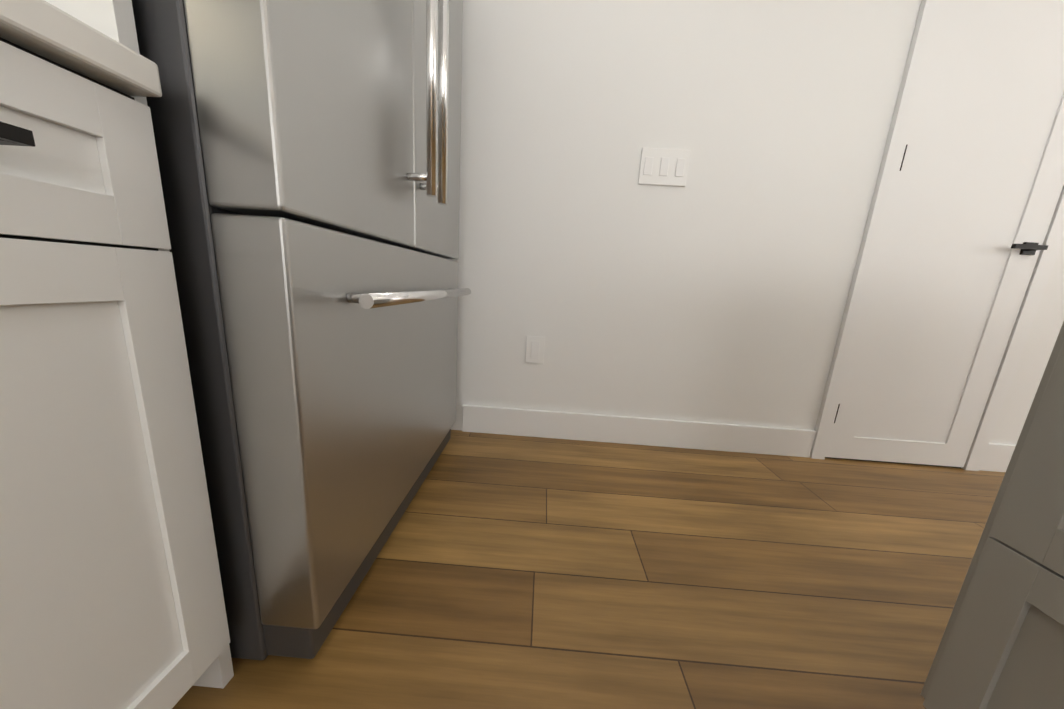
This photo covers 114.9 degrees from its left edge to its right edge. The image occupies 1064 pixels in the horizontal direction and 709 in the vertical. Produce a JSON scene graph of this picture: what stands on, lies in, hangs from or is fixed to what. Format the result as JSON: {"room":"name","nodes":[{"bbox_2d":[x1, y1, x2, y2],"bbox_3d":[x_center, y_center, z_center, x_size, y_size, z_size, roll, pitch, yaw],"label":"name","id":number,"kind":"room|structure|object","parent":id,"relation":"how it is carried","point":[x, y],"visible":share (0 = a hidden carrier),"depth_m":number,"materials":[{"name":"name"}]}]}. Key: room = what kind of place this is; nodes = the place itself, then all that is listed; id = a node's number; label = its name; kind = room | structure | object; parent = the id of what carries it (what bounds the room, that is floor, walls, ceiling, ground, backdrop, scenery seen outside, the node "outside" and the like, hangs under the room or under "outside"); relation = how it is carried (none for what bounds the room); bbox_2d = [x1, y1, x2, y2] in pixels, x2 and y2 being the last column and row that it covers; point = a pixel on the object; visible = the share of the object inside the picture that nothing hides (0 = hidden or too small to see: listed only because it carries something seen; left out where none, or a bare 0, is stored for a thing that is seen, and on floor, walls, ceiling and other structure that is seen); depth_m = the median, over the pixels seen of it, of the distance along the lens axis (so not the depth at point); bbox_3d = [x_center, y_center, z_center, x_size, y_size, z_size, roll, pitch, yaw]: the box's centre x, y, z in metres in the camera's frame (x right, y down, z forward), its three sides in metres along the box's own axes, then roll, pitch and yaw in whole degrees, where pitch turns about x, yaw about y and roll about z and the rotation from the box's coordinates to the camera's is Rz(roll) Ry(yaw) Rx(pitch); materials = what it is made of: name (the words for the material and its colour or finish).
{"room":"kitchen","nodes":[
{"label":"kitchen","id":0,"kind":"room"},
{"bbox_2d":[172,430,1005,708],"bbox_3d":[2.958,1.205,-1.296,8.670,0.060,8.050,4,12,2],"label":"floor","id":1,"kind":"structure","parent":0,"point":[513,572],"depth_m":0.82,"materials":[{"name":"brown wood"}]},
{"bbox_2d":[0,38,229,708],"bbox_3d":[-0.806,0.204,0.055,0.650,0.878,0.886,4,12,2],"label":"base cabinet","id":2,"kind":"object","parent":1,"relation":"on","point":[111,594],"visible":1,"depth_m":0.34,"materials":[{"name":"white wood"}]},
{"bbox_2d":[0,0,161,96],"bbox_3d":[-0.769,-0.242,-0.039,0.666,0.035,0.886,4,12,2],"label":"countertop","id":3,"kind":"structure","parent":2,"relation":"on","point":[45,29],"depth_m":0.32,"materials":[{"name":"stone"}]},
{"bbox_2d":[45,0,233,688],"bbox_3d":[-0.715,-0.779,0.843,0.651,2.486,1.058,4,12,2],"label":"wall","id":4,"kind":"structure","parent":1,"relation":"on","point":[114,20],"depth_m":0.38,"materials":[{"name":"white paint"}]},
{"bbox_2d":[132,0,470,659],"bbox_3d":[-0.630,-0.422,0.867,0.810,1.789,0.908,4,12,2],"label":"refrigerator","id":5,"kind":"object","parent":1,"relation":"on","point":[308,153],"visible":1,"depth_m":0.54,"materials":[{"name":"grey metal"}]},
{"bbox_2d":[921,321,1063,708],"bbox_3d":[0.854,0.490,-0.808,0.701,0.878,2.597,4,12,2],"label":"kitchen island","id":6,"kind":"object","parent":1,"relation":"on","point":[1001,645],"visible":1,"depth_m":0.38,"materials":[{"name":"grey wood"}]},
{"bbox_2d":[450,0,1063,444],"bbox_3d":[0.753,-0.929,1.369,3.531,2.745,0.150,4,12,2],"label":"wall","id":7,"kind":"structure","parent":0,"point":[716,288],"depth_m":1.37,"materials":[{"name":"white paint"}]},
{"bbox_2d":[525,336,544,363],"bbox_3d":[0.014,-0.021,1.507,0.080,0.120,0.008,4,12,2],"label":"outlet","id":8,"kind":"object","parent":7,"relation":"attached to","point":[535,349],"visible":1,"depth_m":1.50,"materials":[{"name":"white plastic"}]},
{"bbox_2d":[638,148,689,186],"bbox_3d":[0.519,-0.737,1.337,0.186,0.131,0.009,4,12,2],"label":"switch plate","id":9,"kind":"object","parent":7,"relation":"attached to","point":[664,167],"visible":1,"depth_m":1.33,"materials":[{"name":"white plastic"}]},
{"bbox_2d":[462,405,1015,471],"bbox_3d":[3.466,0.556,1.479,7.600,0.131,0.013,4,12,2],"label":"baseboard","id":10,"kind":"structure","parent":7,"relation":"attached to","point":[652,432],"depth_m":1.55,"materials":[{"name":"white wood"}]},
{"bbox_2d":[810,0,1063,470],"bbox_3d":[1.712,-0.751,1.257,0.736,2.562,0.061,4,12,2],"label":"door","id":11,"kind":"structure","parent":7,"relation":"in","point":[962,240],"depth_m":1.34,"materials":[{"name":"white wood"}]}
]}

